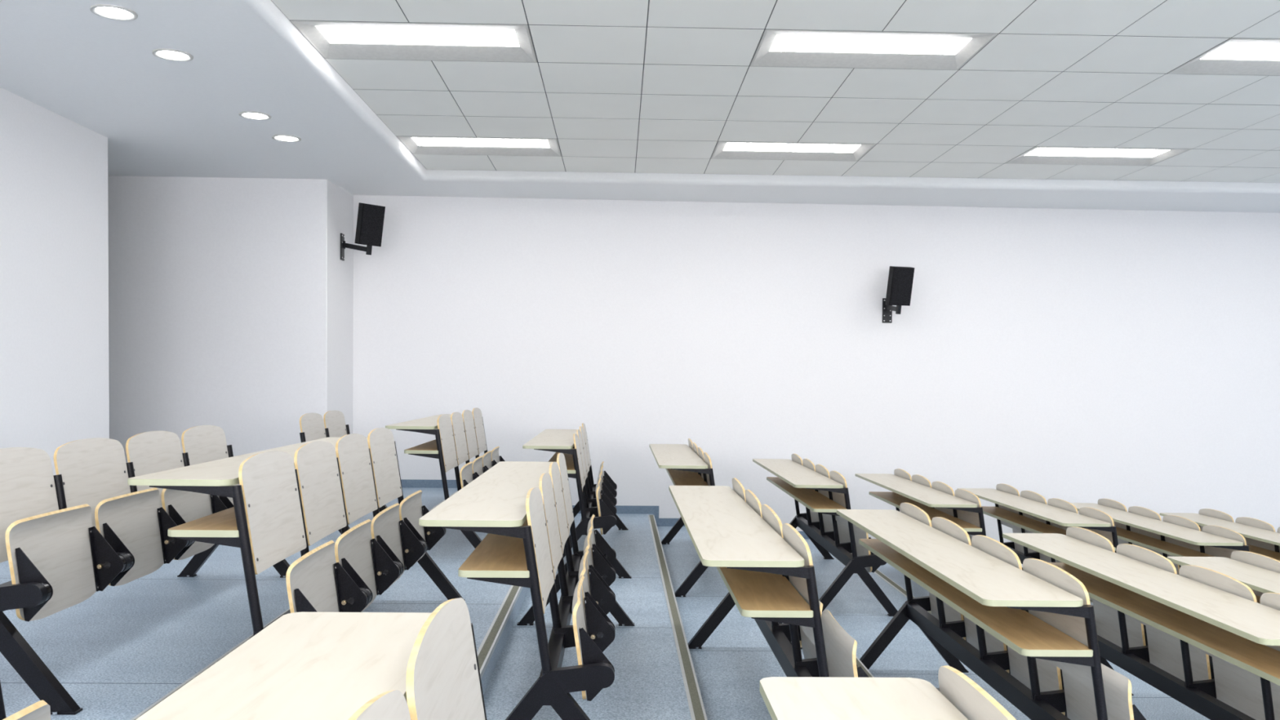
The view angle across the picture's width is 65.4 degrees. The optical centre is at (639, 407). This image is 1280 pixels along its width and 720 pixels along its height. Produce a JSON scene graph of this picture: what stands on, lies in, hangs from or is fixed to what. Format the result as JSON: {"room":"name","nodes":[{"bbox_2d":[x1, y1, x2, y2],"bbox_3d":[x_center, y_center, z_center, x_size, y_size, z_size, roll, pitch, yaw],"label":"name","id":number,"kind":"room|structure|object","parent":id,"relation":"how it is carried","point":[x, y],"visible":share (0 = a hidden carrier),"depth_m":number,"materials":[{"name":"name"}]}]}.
{"room":"lecture hall","nodes":[
{"label":"lecture hall","id":0,"kind":"room"},
{"bbox_2d":[0,87,109,475],"bbox_3d":[-3.896,-0.252,2.174,0.300,3.090,10.130,1,2,-1],"label":"wall","id":1,"kind":"structure","parent":0,"point":[55,393],"depth_m":6.49,"materials":[{"name":"paint"}]},
{"bbox_2d":[107,175,353,469],"bbox_3d":[-4.971,-0.473,9.304,4.460,3.090,1.360,1,2,-1],"label":"wall","id":2,"kind":"structure","parent":0,"point":[231,300],"depth_m":8.64,"materials":[{"name":"paint"}]},
{"bbox_2d":[340,202,385,261],"bbox_3d":[-2.530,-1.578,9.015,0.467,0.479,0.225,2,2,43],"label":"wall speaker","id":3,"kind":"object","parent":2,"relation":"attached to","point":[370,221],"visible":1,"depth_m":8.88},
{"bbox_2d":[360,204,385,246],"bbox_3d":[-2.385,-1.621,8.880,0.074,0.343,0.213,2,2,43],"label":"grille","id":4,"kind":"object","parent":3,"relation":"attached to","point":[371,216],"depth_m":8.87,"materials":[{"name":"black fabric"}]},
{"bbox_2d":[0,487,1209,719],"bbox_3d":[2.898,1.725,3.866,20.000,1.449,13.100,1,2,-1],"label":"floor","id":5,"kind":"structure","parent":0,"point":[117,651],"depth_m":4.88,"materials":[{"name":"blue carpet"}]},
{"bbox_2d":[0,681,50,719],"bbox_3d":[-1.212,0.698,0.794,0.725,0.936,2.208,1,2,-1],"label":"bench","id":6,"kind":"object","parent":5,"relation":"on","point":[39,710],"visible":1,"depth_m":1.81,"materials":[{"name":"brown wood"}]},
{"bbox_2d":[0,425,289,715],"bbox_3d":[-2.111,0.525,4.212,0.625,0.818,2.208,1,2,-1],"label":"bench","id":7,"kind":"object","parent":5,"relation":"on","point":[76,532],"visible":0.74,"depth_m":3.64,"materials":[{"name":"wood"}]},
{"bbox_2d":[130,490,457,719],"bbox_3d":[-1.557,0.974,3.377,0.060,0.027,12.360,1,2,-1],"label":"trim","id":8,"kind":"structure","parent":5,"relation":"on","point":[184,683],"depth_m":3.58,"materials":[{"name":"metal"}]},
{"bbox_2d":[127,427,465,638],"bbox_3d":[-1.270,0.597,4.207,0.725,0.936,2.208,1,2,-1],"label":"desk","id":9,"kind":"object","parent":5,"relation":"on","point":[279,510],"visible":0.94,"depth_m":3.68,"materials":[{"name":"brown wood"}]},
{"bbox_2d":[167,506,239,537],"bbox_3d":[-1.391,0.362,4.203,0.227,0.022,2.190,1,2,-1],"label":"shelf","id":10,"kind":"object","parent":9,"relation":"attached to","point":[223,523],"depth_m":3.16,"materials":[{"name":"brown wood"}]},
{"bbox_2d":[135,597,486,719],"bbox_3d":[-0.289,0.828,0.818,0.725,0.936,2.208,1,2,-1],"label":"bench","id":11,"kind":"object","parent":5,"relation":"on","point":[301,665],"visible":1,"depth_m":1.54,"materials":[{"name":"brown wood"}]},
{"bbox_2d":[299,410,387,534],"bbox_3d":[-2.173,0.441,7.050,0.625,0.818,1.118,1,2,-1],"label":"bench","id":12,"kind":"object","parent":5,"relation":"on","point":[313,426],"visible":0.15,"depth_m":6.99,"materials":[{"name":"wood"}]},
{"bbox_2d":[385,408,505,548],"bbox_3d":[-1.335,0.497,7.580,0.725,0.936,2.138,1,2,-1],"label":"bench","id":13,"kind":"object","parent":5,"relation":"on","point":[460,437],"visible":0.58,"depth_m":7.05,"materials":[{"name":"brown wood"}]},
{"bbox_2d":[404,439,438,453],"bbox_3d":[-1.456,0.263,7.576,0.227,0.022,2.120,1,2,-1],"label":"shelf","id":14,"kind":"object","parent":13,"relation":"attached to","point":[429,447],"depth_m":6.61,"materials":[{"name":"brown wood"}]},
{"bbox_2d":[476,585,523,679],"bbox_3d":[-0.658,1.104,3.401,0.060,0.027,12.360,1,2,-1],"label":"trim","id":15,"kind":"structure","parent":5,"relation":"on","point":[485,651],"depth_m":4.74,"materials":[{"name":"metal"}]},
{"bbox_2d":[418,453,634,719],"bbox_3d":[-0.363,0.727,4.231,0.725,0.936,2.208,1,2,-1],"label":"bench","id":16,"kind":"object","parent":5,"relation":"on","point":[525,509],"visible":1,"depth_m":3.55,"materials":[{"name":"brown wood"}]},
{"bbox_2d":[457,518,529,577],"bbox_3d":[-0.485,0.493,4.227,0.227,0.022,2.190,1,2,-1],"label":"shelf","id":17,"kind":"object","parent":16,"relation":"attached to","point":[497,556],"depth_m":3.31,"materials":[{"name":"brown wood"}]},
{"bbox_2d":[522,422,631,578],"bbox_3d":[-0.437,0.627,7.603,0.725,0.936,2.138,1,2,-1],"label":"bench","id":18,"kind":"object","parent":5,"relation":"on","point":[599,500],"visible":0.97,"depth_m":7.04,"materials":[{"name":"brown wood"}]},
{"bbox_2d":[547,448,575,473],"bbox_3d":[-0.558,0.393,7.600,0.227,0.022,2.120,1,2,-1],"label":"shelf","id":19,"kind":"object","parent":18,"relation":"attached to","point":[571,468],"depth_m":7.21,"materials":[{"name":"brown wood"}]},
{"bbox_2d":[648,515,707,719],"bbox_3d":[0.240,1.234,3.424,0.060,0.027,12.360,1,2,-1],"label":"trim","id":20,"kind":"structure","parent":5,"relation":"on","point":[696,708],"depth_m":5.05,"materials":[{"name":"metal"}]},
{"bbox_2d":[648,438,715,596],"bbox_3d":[0.462,0.758,7.627,0.725,0.936,2.138,1,2,-1],"label":"bench","id":21,"kind":"object","parent":5,"relation":"on","point":[686,465],"visible":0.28,"depth_m":7.10,"materials":[{"name":"brown wood"}]},
{"bbox_2d":[665,468,708,485],"bbox_3d":[0.340,0.523,7.623,0.227,0.022,2.120,1,2,-1],"label":"shelf","id":22,"kind":"object","parent":21,"relation":"attached to","point":[678,477],"depth_m":7.31,"materials":[{"name":"brown wood"}]},
{"bbox_2d":[668,477,869,677],"bbox_3d":[0.535,0.858,4.254,0.725,0.936,2.208,1,2,-1],"label":"bench","id":23,"kind":"object","parent":5,"relation":"on","point":[765,565],"visible":0.91,"depth_m":3.57,"materials":[{"name":"brown wood"}]},
{"bbox_2d":[715,566,813,617],"bbox_3d":[0.414,0.623,4.250,0.227,0.022,2.190,1,2,-1],"label":"shelf","id":24,"kind":"object","parent":23,"relation":"attached to","point":[755,594],"depth_m":3.38,"materials":[{"name":"beige wood"}]},
{"bbox_2d":[752,453,897,616],"bbox_3d":[1.360,0.888,7.656,0.725,0.936,2.126,1,2,-1],"label":"bench","id":25,"kind":"object","parent":5,"relation":"on","point":[822,491],"visible":0.94,"depth_m":7.06,"materials":[{"name":"brown wood"}]},
{"bbox_2d":[766,476,846,512],"bbox_3d":[1.239,0.653,7.646,0.227,0.022,2.120,1,2,-1],"label":"shelf","id":26,"kind":"object","parent":25,"relation":"attached to","point":[816,500],"depth_m":7.17,"materials":[{"name":"brown wood"}]},
{"bbox_2d":[856,656,874,677],"bbox_3d":[1.138,1.365,3.447,0.060,0.027,12.360,1,2,-1],"label":"trim","id":27,"kind":"structure","parent":5,"relation":"on","point":[859,662],"depth_m":5.00,"materials":[{"name":"metal"}]},
{"bbox_2d":[760,665,1016,719],"bbox_3d":[0.609,0.959,0.841,0.725,0.936,2.208,1,2,-1],"label":"bench","id":28,"kind":"object","parent":5,"relation":"on","point":[957,697],"visible":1,"depth_m":1.77,"materials":[{"name":"brown wood"}]},
{"bbox_2d":[874,568,931,613],"bbox_3d":[2.037,1.495,3.471,0.060,0.027,12.360,1,2,-1],"label":"trim","id":29,"kind":"structure","parent":5,"relation":"on","point":[894,584],"depth_m":7.67,"materials":[{"name":"metal"}]},
{"bbox_2d":[854,468,986,542],"bbox_3d":[2.259,1.018,7.679,0.725,0.936,2.126,1,2,-1],"label":"bench","id":30,"kind":"object","parent":5,"relation":"on","point":[964,508],"visible":0.33,"depth_m":7.27,"materials":[{"name":"brown wood"}]},
{"bbox_2d":[868,491,982,531],"bbox_3d":[2.137,0.784,7.670,0.227,0.022,2.120,1,2,-1],"label":"shelf","id":31,"kind":"object","parent":30,"relation":"attached to","point":[894,499],"depth_m":7.45,"materials":[{"name":"brown wood"}]},
{"bbox_2d":[836,502,1146,719],"bbox_3d":[1.433,0.988,4.277,0.725,0.936,2.208,1,2,-1],"label":"desk","id":32,"kind":"object","parent":5,"relation":"on","point":[1030,633],"visible":0.99,"depth_m":3.76,"materials":[{"name":"brown wood"}]},
{"bbox_2d":[858,538,1093,657],"bbox_3d":[1.312,0.753,4.274,0.227,0.022,2.190,1,2,-1],"label":"shelf","id":33,"kind":"object","parent":32,"relation":"attached to","point":[1031,633],"depth_m":3.57,"materials":[{"name":"beige wood"}]},
{"bbox_2d":[956,483,1118,570],"bbox_3d":[3.157,1.148,7.703,0.725,0.936,2.126,1,2,-1],"label":"bench","id":34,"kind":"object","parent":5,"relation":"on","point":[1029,512],"visible":0.35,"depth_m":7.67,"materials":[{"name":"brown wood"}]},
{"bbox_2d":[981,506,1115,551],"bbox_3d":[3.035,0.914,7.693,0.227,0.022,2.120,1,2,-1],"label":"shelf","id":35,"kind":"object","parent":34,"relation":"attached to","point":[1033,524],"depth_m":7.85,"materials":[{"name":"brown wood"}]},
{"bbox_2d":[1002,526,1279,719],"bbox_3d":[2.332,1.118,4.301,0.725,0.936,2.208,1,2,-1],"label":"bench","id":36,"kind":"object","parent":5,"relation":"on","point":[1201,637],"visible":0.94,"depth_m":4.22,"materials":[{"name":"brown wood"}]},
{"bbox_2d":[1048,562,1279,685],"bbox_3d":[2.210,0.884,4.297,0.227,0.022,2.190,1,2,-1],"label":"shelf","id":37,"kind":"object","parent":36,"relation":"attached to","point":[1261,660],"depth_m":3.98,"materials":[{"name":"beige wood"}]},
{"bbox_2d":[1071,498,1248,575],"bbox_3d":[4.055,1.278,7.726,0.725,0.936,2.126,1,2,-1],"label":"bench","id":38,"kind":"object","parent":5,"relation":"on","point":[1174,535],"visible":0.27,"depth_m":7.43,"materials":[{"name":"brown wood"}]},
{"bbox_2d":[1115,526,1214,556],"bbox_3d":[3.934,1.044,7.716,0.227,0.022,2.120,1,2,-1],"label":"shelf","id":39,"kind":"object","parent":38,"relation":"attached to","point":[1174,548],"depth_m":7.55,"materials":[{"name":"brown wood"}]},
{"bbox_2d":[1159,508,1279,560],"bbox_3d":[4.954,1.369,7.748,0.725,0.936,2.126,1,2,-1],"label":"bench","id":40,"kind":"object","parent":5,"relation":"on","point":[1261,537],"visible":0.23,"depth_m":7.96,"materials":[{"name":"brown wood"}]},
{"bbox_2d":[1246,543,1279,560],"bbox_3d":[4.833,1.135,7.739,0.227,0.022,2.120,1,2,-1],"label":"shelf","id":41,"kind":"object","parent":40,"relation":"attached to","point":[1272,552],"depth_m":7.79,"materials":[{"name":"brown wood"}]},
{"bbox_2d":[1166,551,1279,604],"bbox_3d":[3.230,1.248,4.324,0.725,0.936,2.208,1,2,-1],"label":"bench","id":42,"kind":"object","parent":5,"relation":"on","point":[1260,573],"visible":0.27,"depth_m":5.07,"materials":[{"name":"brown wood"}]},
{"bbox_2d":[1255,595,1260,604],"bbox_3d":[3.109,1.014,4.320,0.227,0.022,2.190,1,2,-1],"label":"shelf","id":43,"kind":"object","parent":42,"relation":"attached to","point":[1258,597],"depth_m":5.10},
{"bbox_2d":[0,0,1279,213],"bbox_3d":[2.936,-1.865,3.811,20.000,0.188,13.200,1,2,-1],"label":"ceiling","id":44,"kind":"structure","parent":0,"point":[158,117],"depth_m":6.93,"materials":[{"name":"paint"}]},
{"bbox_2d":[89,4,137,21],"bbox_3d":[-2.470,-1.857,4.678,0.200,0.021,0.200,1,2,-1],"label":"recessed light","id":45,"kind":"object","parent":44,"relation":"in","point":[105,11],"visible":1,"depth_m":4.67,"materials":[{"name":"white plastic"}]},
{"bbox_2d":[151,48,193,62],"bbox_3d":[-2.483,-1.875,5.295,0.200,0.021,0.200,1,2,-1],"label":"recessed light","id":46,"kind":"object","parent":44,"relation":"in","point":[172,55],"visible":1,"depth_m":5.28,"materials":[{"name":"white plastic"}]},
{"bbox_2d":[238,111,271,119],"bbox_3d":[-2.519,-1.912,6.521,0.200,0.021,0.200,1,2,-1],"label":"recessed light","id":47,"kind":"object","parent":44,"relation":"in","point":[252,115],"visible":1,"depth_m":6.50,"materials":[{"name":"white plastic"}]},
{"bbox_2d":[271,134,301,142],"bbox_3d":[-2.533,-1.930,7.138,0.200,0.021,0.200,1,2,-1],"label":"recessed light","id":48,"kind":"object","parent":44,"relation":"in","point":[285,138],"visible":1,"depth_m":7.12,"materials":[{"name":"white plastic"}]},
{"bbox_2d":[271,0,1279,182],"bbox_3d":[5.567,-1.883,3.069,14.774,0.150,11.604,1,2,-1],"label":"ceiling","id":49,"kind":"structure","parent":0,"point":[620,86],"depth_m":6.09,"materials":[{"name":"tile"}]},
{"bbox_2d":[290,20,537,62],"bbox_3d":[-1.171,-1.983,5.324,1.192,0.071,0.592,1,2,-1],"label":"ceiling light","id":50,"kind":"object","parent":49,"relation":"attached to","point":[331,39],"visible":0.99,"depth_m":5.35,"materials":[{"name":"white plastic"}]},
{"bbox_2d":[315,26,519,46],"bbox_3d":[-1.171,-1.969,5.306,1.030,0.010,0.265,1,2,-1],"label":"diffuser","id":51,"kind":"object","parent":50,"relation":"attached to","point":[371,36],"depth_m":5.28,"materials":[{"name":"white plastic"}]},
{"bbox_2d":[396,136,561,156],"bbox_3d":[-1.223,-2.054,7.722,1.192,0.071,0.592,1,2,-1],"label":"ceiling light","id":52,"kind":"object","parent":49,"relation":"attached to","point":[415,144],"visible":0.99,"depth_m":7.78,"materials":[{"name":"white plastic"}]},
{"bbox_2d":[412,137,549,147],"bbox_3d":[-1.223,-2.040,7.705,1.030,0.010,0.265,1,2,-1],"label":"diffuser","id":53,"kind":"object","parent":52,"relation":"attached to","point":[416,142],"depth_m":7.68,"materials":[{"name":"white plastic"}]},
{"bbox_2d":[711,141,876,160],"bbox_3d":[1.176,-2.029,7.775,1.192,0.071,0.592,1,2,-1],"label":"ceiling light","id":54,"kind":"object","parent":49,"relation":"attached to","point":[723,149],"visible":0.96,"depth_m":7.84,"materials":[{"name":"white plastic"}]},
{"bbox_2d":[723,142,861,152],"bbox_3d":[1.176,-2.015,7.758,1.030,0.010,0.265,1,2,-1],"label":"diffuser","id":55,"kind":"object","parent":54,"relation":"attached to","point":[727,147],"depth_m":7.73,"materials":[{"name":"white plastic"}]},
{"bbox_2d":[750,29,997,70],"bbox_3d":[1.228,-1.958,5.376,1.192,0.071,0.592,1,2,-1],"label":"ceiling light","id":56,"kind":"object","parent":49,"relation":"attached to","point":[776,47],"visible":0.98,"depth_m":5.40,"materials":[{"name":"white plastic"}]},
{"bbox_2d":[768,34,971,54],"bbox_3d":[1.228,-1.944,5.359,1.030,0.010,0.265,1,2,-1],"label":"diffuser","id":57,"kind":"object","parent":56,"relation":"attached to","point":[813,44],"depth_m":5.33,"materials":[{"name":"white plastic"}]},
{"bbox_2d":[1005,146,1191,165],"bbox_3d":[3.575,-2.004,7.828,1.192,0.071,0.592,1,2,-1],"label":"ceiling light","id":58,"kind":"object","parent":49,"relation":"attached to","point":[1037,154],"visible":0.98,"depth_m":7.89,"materials":[{"name":"white plastic"}]},
{"bbox_2d":[1025,147,1168,157],"bbox_3d":[3.576,-1.990,7.811,1.030,0.010,0.265,1,2,-1],"label":"diffuser","id":59,"kind":"object","parent":58,"relation":"attached to","point":[1037,152],"depth_m":7.79,"materials":[{"name":"white plastic"}]},
{"bbox_2d":[1167,38,1279,75],"bbox_3d":[3.627,-1.933,5.429,1.192,0.071,0.592,1,2,-1],"label":"ceiling light","id":60,"kind":"object","parent":49,"relation":"attached to","point":[1233,56],"visible":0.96,"depth_m":5.54,"materials":[{"name":"white plastic"}]},
{"bbox_2d":[1201,43,1279,60],"bbox_3d":[3.628,-1.919,5.412,1.030,0.010,0.265,1,2,-1],"label":"diffuser","id":61,"kind":"object","parent":60,"relation":"attached to","point":[1228,51],"depth_m":5.39,"materials":[{"name":"white plastic"}]},
{"bbox_2d":[352,195,1279,567],"bbox_3d":[4.978,0.199,10.064,15.612,4.320,0.300,1,2,-3],"label":"wall","id":62,"kind":"structure","parent":0,"point":[1128,357],"depth_m":9.75,"materials":[{"name":"paint"}]},
{"bbox_2d":[400,479,808,538],"bbox_3d":[4.998,1.416,9.953,15.545,1.299,0.017,1,2,-3],"label":"baseboard","id":63,"kind":"structure","parent":62,"relation":"attached to","point":[405,482],"depth_m":9.69,"materials":[{"name":"plastic"}]},
{"bbox_2d":[882,266,914,323],"bbox_3d":[2.456,-1.076,9.547,0.255,0.514,0.439,1,2,-1],"label":"wall speaker","id":64,"kind":"object","parent":62,"relation":"attached to","point":[900,284],"visible":1,"depth_m":9.40},
{"bbox_2d":[889,267,914,305],"bbox_3d":[2.471,-1.137,9.391,0.213,0.343,0.074,0,2,-17],"label":"grille","id":65,"kind":"object","parent":64,"relation":"attached to","point":[901,279],"depth_m":9.38,"materials":[{"name":"black fabric"}]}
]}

